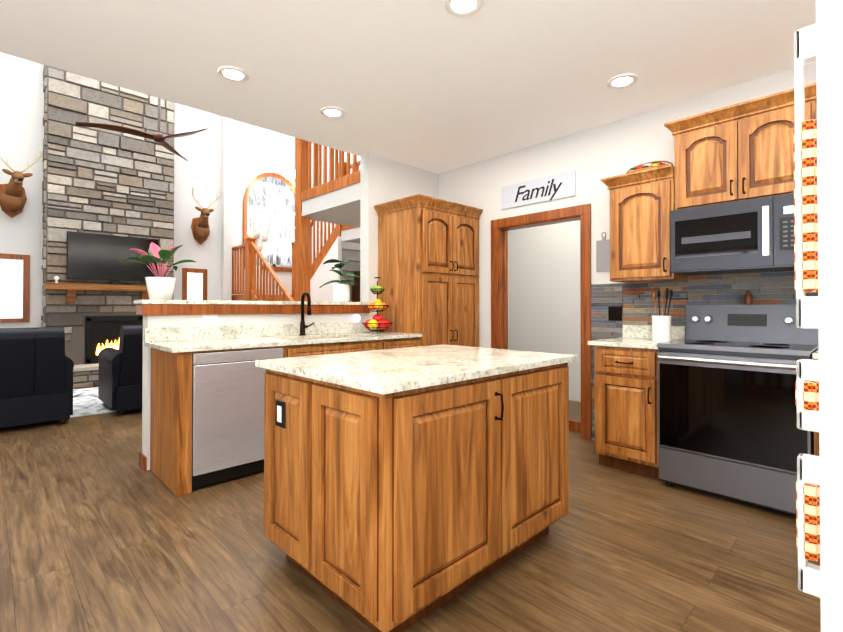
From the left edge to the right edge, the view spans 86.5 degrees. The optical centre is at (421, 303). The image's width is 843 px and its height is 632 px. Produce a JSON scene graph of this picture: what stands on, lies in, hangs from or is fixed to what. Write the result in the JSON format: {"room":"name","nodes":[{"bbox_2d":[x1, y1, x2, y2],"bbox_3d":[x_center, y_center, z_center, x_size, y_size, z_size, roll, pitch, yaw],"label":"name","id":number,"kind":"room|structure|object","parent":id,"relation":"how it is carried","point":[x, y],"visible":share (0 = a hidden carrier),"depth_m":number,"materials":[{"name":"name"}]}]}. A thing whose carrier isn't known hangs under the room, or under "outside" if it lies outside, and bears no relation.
{"room":"kitchen","nodes":[
{"label":"kitchen","id":0,"kind":"room"},
{"bbox_2d":[41,65,173,388],"bbox_3d":[-4.796,-1.579,7.019,1.710,5.598,0.768,0,-1,-44],"label":"stone fireplace","id":1,"kind":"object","parent":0,"point":[103,181],"depth_m":6.89,"materials":[{"name":"grey stone"}]},
{"bbox_2d":[66,231,158,284],"bbox_3d":[-4.790,-0.679,7.012,1.200,0.773,0.100,0,-1,-44],"label":"tv","id":2,"kind":"object","parent":1,"relation":"attached to","point":[91,256],"visible":0.81,"depth_m":6.92,"materials":[{"name":"black plastic"}]},
{"bbox_2d":[0,52,294,327],"bbox_3d":[-5.153,-1.576,7.573,7.630,5.600,0.760,0,-1,-44],"label":"wall","id":3,"kind":"structure","parent":0,"point":[229,159],"depth_m":8.12,"materials":[{"name":"grey paint"}]},
{"bbox_2d":[0,253,29,321],"bbox_3d":[-5.994,-0.226,6.354,0.660,0.980,0.040,0,-1,-44],"label":"window","id":4,"kind":"structure","parent":3,"relation":"in","point":[14,287],"depth_m":6.47,"materials":[{"name":"brown wood"}]},
{"bbox_2d":[0,148,41,217],"bbox_3d":[-5.700,-1.726,6.319,0.504,0.980,0.620,0,-1,-44],"label":"deer","id":5,"kind":"object","parent":3,"relation":"attached to","point":[13,198],"visible":0.98,"depth_m":6.30},
{"bbox_2d":[182,268,206,299],"bbox_3d":[-4.129,-0.181,8.164,0.420,0.920,0.040,0,-1,-44],"label":"window","id":6,"kind":"structure","parent":3,"relation":"in","point":[194,284],"depth_m":8.17,"materials":[{"name":"brown wood"}]},
{"bbox_2d":[191,187,221,243],"bbox_3d":[-3.920,-1.582,8.047,0.504,0.980,0.620,0,-1,-44],"label":"deer","id":7,"kind":"object","parent":3,"relation":"attached to","point":[200,228],"visible":1,"depth_m":8.06},
{"bbox_2d":[243,172,294,271],"bbox_3d":[-3.211,-1.787,9.773,1.370,2.130,0.030,0,-1,-44],"label":"window","id":8,"kind":"structure","parent":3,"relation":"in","point":[269,197],"depth_m":9.76,"materials":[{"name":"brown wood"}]},
{"bbox_2d":[134,300,370,469],"bbox_3d":[-1.312,0.586,3.910,2.015,1.215,0.230,0,-1,-44],"label":"wall","id":9,"kind":"structure","parent":0,"point":[170,313],"depth_m":3.54,"materials":[{"name":"grey paint"}]},
{"bbox_2d":[139,452,146,466],"bbox_3d":[-1.355,1.146,3.972,1.984,0.095,0.014,0,-1,-44],"label":"baseboard","id":10,"kind":"structure","parent":9,"relation":"attached to","point":[142,458],"depth_m":3.22,"materials":[{"name":"brown wood"}]},
{"bbox_2d":[119,242,195,299],"bbox_3d":[-1.905,-0.246,3.287,0.494,0.437,0.443,0,-1,-44],"label":"potted plant","id":11,"kind":"object","parent":9,"relation":"on","point":[160,286],"visible":0.96,"depth_m":3.26,"materials":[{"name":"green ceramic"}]},
{"bbox_2d":[202,315,217,323],"bbox_3d":[-1.644,0.118,3.488,0.115,0.075,0.008,0,-1,-44],"label":"outlet","id":12,"kind":"object","parent":9,"relation":"attached to","point":[209,319],"visible":0.88,"depth_m":3.48,"materials":[{"name":"white plastic"}]},
{"bbox_2d":[144,322,378,341],"bbox_3d":[-1.203,0.229,3.904,2.108,0.099,0.020,0,-1,-44],"label":"backsplash","id":13,"kind":"structure","parent":9,"relation":"attached to","point":[165,334],"depth_m":3.64,"materials":[{"name":"beige stone"}]},
{"bbox_2d":[319,259,359,301],"bbox_3d":[-0.790,-0.228,4.439,0.355,0.421,0.334,0,-1,-44],"label":"potted plant","id":14,"kind":"object","parent":9,"relation":"on","point":[340,292],"visible":1,"depth_m":4.37,"materials":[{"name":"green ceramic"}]},
{"bbox_2d":[354,314,359,321],"bbox_3d":[-0.639,0.143,4.430,0.066,0.075,0.057,0,-1,-44],"label":"outlet","id":15,"kind":"object","parent":9,"relation":"attached to","point":[356,317],"visible":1,"depth_m":4.41,"materials":[{"name":"white plastic"}]},
{"bbox_2d":[360,153,437,318],"bbox_3d":[-1.468,-1.608,3.777,7.350,5.600,0.140,0,-1,-44],"label":"wall","id":16,"kind":"structure","parent":0,"point":[383,180],"depth_m":4.66,"materials":[{"name":"grey paint"}]},
{"bbox_2d":[0,0,815,173],"bbox_3d":[0.691,-1.646,1.553,7.350,0.160,6.340,0,-1,-44],"label":"ceiling","id":17,"kind":"structure","parent":0,"point":[434,86],"depth_m":2.84,"materials":[{"name":"white paint"}]},
{"bbox_2d":[217,66,248,81],"bbox_3d":[-1.271,-1.548,3.021,0.200,0.012,0.200,0,-1,-44],"label":"recessed light","id":18,"kind":"object","parent":17,"relation":"in","point":[233,73],"visible":1,"depth_m":3.01,"materials":[{"name":"white"}]},
{"bbox_2d":[320,106,344,117],"bbox_3d":[-0.717,-1.543,3.614,0.200,0.012,0.200,0,-1,-44],"label":"recessed light","id":19,"kind":"object","parent":17,"relation":"in","point":[332,112],"visible":1,"depth_m":3.60,"materials":[{"name":"white"}]},
{"bbox_2d":[444,0,482,16],"bbox_3d":[0.218,-1.554,2.320,0.200,0.012,0.200,0,-1,-44],"label":"recessed light","id":20,"kind":"object","parent":17,"relation":"in","point":[461,8],"visible":1,"depth_m":2.34,"materials":[{"name":"white"}]},
{"bbox_2d":[607,73,637,88],"bbox_3d":[1.397,-1.547,3.115,0.200,0.012,0.200,0,-1,-44],"label":"recessed light","id":21,"kind":"object","parent":17,"relation":"in","point":[624,80],"visible":1,"depth_m":3.10,"materials":[{"name":"white"}]},
{"bbox_2d":[0,387,820,631],"bbox_3d":[-1.210,1.220,3.488,7.750,0.060,12.200,0,-1,-44],"label":"floor","id":22,"kind":"structure","parent":0,"point":[101,530],"depth_m":2.06,"materials":[{"name":"brown wood"}]},
{"bbox_2d":[70,387,115,417],"bbox_3d":[-3.898,1.204,5.862,2.600,0.012,1.950,0,-1,-44],"label":"rug","id":23,"kind":"object","parent":22,"relation":"on","point":[86,401],"depth_m":5.30,"materials":[{"name":"white fur"}]},
{"bbox_2d":[0,327,73,427],"bbox_3d":[-4.107,0.708,4.473,0.930,0.955,0.957,0,-1,-44],"label":"sofa","id":24,"kind":"object","parent":23,"relation":"on","point":[36,373],"visible":1,"depth_m":4.27,"materials":[{"name":"black leather"}]},
{"bbox_2d":[98,325,142,414],"bbox_3d":[-3.210,0.716,5.344,0.930,0.955,0.957,0,-1,-44],"label":"armchair","id":25,"kind":"object","parent":23,"relation":"on","point":[120,382],"visible":0.42,"depth_m":4.83,"materials":[{"name":"black leather"}]},
{"bbox_2d":[192,348,282,488],"bbox_3d":[-1.423,0.753,3.230,0.600,0.870,0.616,0,-1,-44],"label":"dishwasher","id":26,"kind":"object","parent":22,"relation":"on","point":[227,415],"visible":0.67,"depth_m":2.95,"materials":[{"name":"silver metal"}]},
{"bbox_2d":[232,220,359,301],"bbox_3d":[-2.180,-0.395,8.426,1.878,3.750,3.378,0,-1,-44],"label":"stair rail","id":27,"kind":"object","parent":22,"relation":"on","point":[333,247],"visible":0.38,"depth_m":8.09,"materials":[{"name":"brown wood"}]},
{"bbox_2d":[252,218,269,293],"bbox_3d":[-3.250,-0.920,8.952,0.377,1.510,0.350,0,-1,-44],"label":"decor","id":28,"kind":"object","parent":27,"relation":"on","point":[261,235],"visible":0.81,"depth_m":8.86,"materials":[{"name":"white ceramic"}]},
{"bbox_2d":[256,338,391,357],"bbox_3d":[-0.859,0.750,3.795,0.988,0.885,0.650,0,-1,-44],"label":"base cabinet","id":29,"kind":"object","parent":22,"relation":"on","point":[385,343],"depth_m":3.51,"materials":[{"name":"brown wood"}]},
{"bbox_2d":[144,330,421,353],"bbox_3d":[-0.980,0.291,3.673,2.108,0.029,0.663,0,-1,-44],"label":"countertop","id":30,"kind":"structure","parent":29,"relation":"on","point":[190,345],"depth_m":3.33,"materials":[{"name":"beige stone"}]},
{"bbox_2d":[299,292,314,335],"bbox_3d":[-0.978,0.088,3.932,0.148,0.379,0.158,0,-1,-44],"label":"faucet","id":31,"kind":"object","parent":30,"relation":"on","point":[303,326],"visible":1,"depth_m":3.92,"materials":[{"name":"black metal"}]},
{"bbox_2d":[320,334,351,337],"bbox_3d":[-0.870,0.401,3.783,0.700,0.213,0.440,0,-1,-44],"label":"sink","id":32,"kind":"object","parent":30,"relation":"in","point":[321,335],"depth_m":4.09,"materials":[{"name":"beige stone"}]},
{"bbox_2d":[362,277,392,332],"bbox_3d":[-0.424,0.014,4.303,0.299,0.534,0.299,0,-1,-44],"label":"fruit stand","id":33,"kind":"object","parent":30,"relation":"on","point":[377,321],"visible":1,"depth_m":4.25,"materials":[{"name":"black metal"}]},
{"bbox_2d":[295,138,359,300],"bbox_3d":[-0.690,-0.645,6.472,2.464,3.720,2.655,0,-1,-44],"label":"balcony railing","id":34,"kind":"object","parent":22,"relation":"on","point":[336,200],"visible":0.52,"depth_m":5.53,"materials":[{"name":"brown wood"}]},
{"bbox_2d":[392,338,419,348],"bbox_3d":[-0.394,0.753,4.246,0.464,0.885,0.650,0,-1,-44],"label":"base cabinet","id":35,"kind":"object","parent":22,"relation":"on","point":[396,342],"depth_m":4.05,"materials":[{"name":"brown wood"}]},
{"bbox_2d":[255,360,577,631],"bbox_3d":[0.033,0.737,2.169,1.272,0.886,0.931,0,-1,-44],"label":"kitchen island","id":36,"kind":"object","parent":22,"relation":"on","point":[406,488],"depth_m":1.70,"materials":[{"name":"brown wood"}]},
{"bbox_2d":[255,344,577,391],"bbox_3d":[0.015,0.279,2.198,1.290,0.030,0.940,0,-1,-44],"label":"island countertop","id":37,"kind":"structure","parent":36,"relation":"on","point":[397,367],"depth_m":1.96,"materials":[{"name":"beige stone"}]},
{"bbox_2d":[374,194,482,346],"bbox_3d":[0.086,0.095,4.698,0.954,2.210,0.679,0,-1,-44],"label":"pantry","id":38,"kind":"object","parent":22,"relation":"on","point":[428,262],"visible":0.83,"depth_m":4.43,"materials":[{"name":"brown wood"}]},
{"bbox_2d":[588,325,684,478],"bbox_3d":[1.609,0.681,3.322,0.679,1.015,0.482,0,-1,-44],"label":"base cabinet","id":39,"kind":"object","parent":22,"relation":"on","point":[626,395],"visible":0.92,"depth_m":3.11,"materials":[{"name":"brown wood"}]},
{"bbox_2d":[651,288,672,341],"bbox_3d":[1.732,0.080,3.230,0.146,0.384,0.134,0,-1,-44],"label":"utensil crock","id":40,"kind":"object","parent":39,"relation":"on","point":[661,328],"visible":1,"depth_m":3.19,"materials":[{"name":"white ceramic"}]},
{"bbox_2d":[657,304,818,514],"bbox_3d":[2.010,0.595,2.846,0.716,1.180,0.753,0,-1,-44],"label":"range","id":41,"kind":"object","parent":22,"relation":"on","point":[727,417],"visible":0.85,"depth_m":2.67,"materials":[{"name":"black metal"}]},
{"bbox_2d":[744,290,752,304],"bbox_3d":[2.245,-0.043,3.076,0.052,0.098,0.051,0,-1,-44],"label":"figurine","id":42,"kind":"object","parent":41,"relation":"on","point":[748,297],"visible":0.98,"depth_m":3.06,"materials":[{"name":"brown wood"}]},
{"bbox_2d":[812,349,818,455],"bbox_3d":[2.527,0.673,2.376,0.679,1.015,0.632,0,-1,-44],"label":"base cabinet","id":43,"kind":"object","parent":22,"relation":"on","point":[815,355],"visible":0.04,"depth_m":2.40,"materials":[{"name":"brown wood"}]},
{"bbox_2d":[793,0,842,631],"bbox_3d":[1.002,0.275,0.534,0.900,1.740,0.868,0,-1,-44],"label":"fridge","id":44,"kind":"object","parent":22,"relation":"on","point":[818,204],"visible":1,"depth_m":0.48,"materials":[{"name":"white"}]},
{"bbox_2d":[310,142,580,401],"bbox_3d":[1.525,-1.588,6.070,0.140,5.600,11.940,0,-1,-44],"label":"wall","id":45,"kind":"structure","parent":0,"point":[544,313],"depth_m":5.89,"materials":[{"name":"grey paint"}]},
{"bbox_2d":[352,271,359,301],"bbox_3d":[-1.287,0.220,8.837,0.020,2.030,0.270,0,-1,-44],"label":"door","id":46,"kind":"structure","parent":45,"relation":"attached to","point":[355,288],"depth_m":8.82,"materials":[{"name":"brown wood"}]},
{"bbox_2d":[438,62,816,349],"bbox_3d":[2.401,-0.183,3.103,0.140,2.740,6.200,0,-1,-44],"label":"wall","id":47,"kind":"structure","parent":0,"point":[592,157],"depth_m":3.95,"materials":[{"name":"grey paint"}]},
{"bbox_2d":[501,170,575,209],"bbox_3d":[1.106,-1.086,4.327,0.020,0.234,0.810,0,-1,-44],"label":"family sign","id":48,"kind":"object","parent":47,"relation":"attached to","point":[552,187],"visible":1,"depth_m":4.29,"materials":[{"name":"grey"}]},
{"bbox_2d":[491,203,591,439],"bbox_3d":[1.161,0.160,4.364,0.160,2.075,1.080,0,-1,-44],"label":"door frame","id":49,"kind":"structure","parent":47,"relation":"attached to","point":[501,228],"depth_m":4.19,"materials":[{"name":"brown wood"}]},
{"bbox_2d":[569,420,580,432],"bbox_3d":[1.203,1.150,4.437,0.014,0.095,2.600,0,-1,-44],"label":"baseboard","id":50,"kind":"structure","parent":47,"relation":"attached to","point":[575,426],"depth_m":4.19,"materials":[{"name":"brown wood"}]},
{"bbox_2d":[596,232,609,271],"bbox_3d":[1.568,-0.446,3.850,0.012,0.339,0.130,0,-1,-44],"label":"cutting board","id":51,"kind":"object","parent":47,"relation":"attached to","point":[603,255],"visible":0.96,"depth_m":3.85,"materials":[{"name":"grey stone"}]},
{"bbox_2d":[600,164,687,282],"bbox_3d":[1.705,-0.575,3.445,0.384,0.800,0.506,0,-1,-44],"label":"upper cabinet","id":52,"kind":"object","parent":47,"relation":"attached to","point":[642,204],"visible":0.96,"depth_m":3.31,"materials":[{"name":"brown wood"}]},
{"bbox_2d":[625,161,672,173],"bbox_3d":[1.748,-1.034,3.453,0.166,0.115,0.350,0,-1,-44],"label":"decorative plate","id":53,"kind":"object","parent":52,"relation":"on","point":[655,164],"visible":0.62,"depth_m":3.40,"materials":[{"name":"multicoloured ceramic"}]},
{"bbox_2d":[591,272,817,440],"bbox_3d":[2.237,0.489,3.153,0.017,1.396,2.147,0,-1,-44],"label":"backsplash","id":54,"kind":"structure","parent":47,"relation":"attached to","point":[730,291],"depth_m":3.44,"materials":[{"name":"grey tile"}]},
{"bbox_2d":[608,307,621,320],"bbox_3d":[1.623,0.083,3.764,0.016,0.118,0.115,0,-1,-44],"label":"switch plate","id":55,"kind":"object","parent":54,"relation":"attached to","point":[614,313],"visible":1,"depth_m":3.77,"materials":[{"name":"black plastic"}]},
{"bbox_2d":[664,82,816,209],"bbox_3d":[2.147,-0.966,2.993,0.384,0.627,0.855,0,-1,-44],"label":"upper cabinet","id":56,"kind":"object","parent":47,"relation":"attached to","point":[741,151],"visible":0.88,"depth_m":2.88,"materials":[{"name":"brown wood"}]},
{"bbox_2d":[670,193,793,275],"bbox_3d":[2.127,-0.432,2.968,0.437,0.434,0.749,0,-1,-44],"label":"microwave","id":57,"kind":"object","parent":56,"relation":"attached to","point":[756,235],"visible":0.69,"depth_m":2.83,"materials":[{"name":"black metal"}]},
{"bbox_3d":[-3.418,-4.466,5.810,7.350,0.150,5.460,0,-1,-44],"label":"ceiling","id":58,"kind":"structure","parent":0,"visible":0},
{"bbox_2d":[76,98,207,160],"bbox_3d":[-3.372,-3.212,5.502,1.354,2.358,1.439,0,-1,-44],"label":"ceiling fan","id":59,"kind":"object","parent":58,"relation":"hanging from","point":[158,137],"visible":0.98,"depth_m":5.50,"materials":[{"name":"brown wood"}]},
{"bbox_2d":[283,167,294,179],"bbox_3d":[-2.666,-3.433,9.082,0.260,1.859,0.260,0,-1,-44],"label":"pendant light","id":60,"kind":"object","parent":58,"relation":"hanging from","point":[288,173],"visible":0.92,"depth_m":8.98,"materials":[{"name":"white glass"}]}
]}

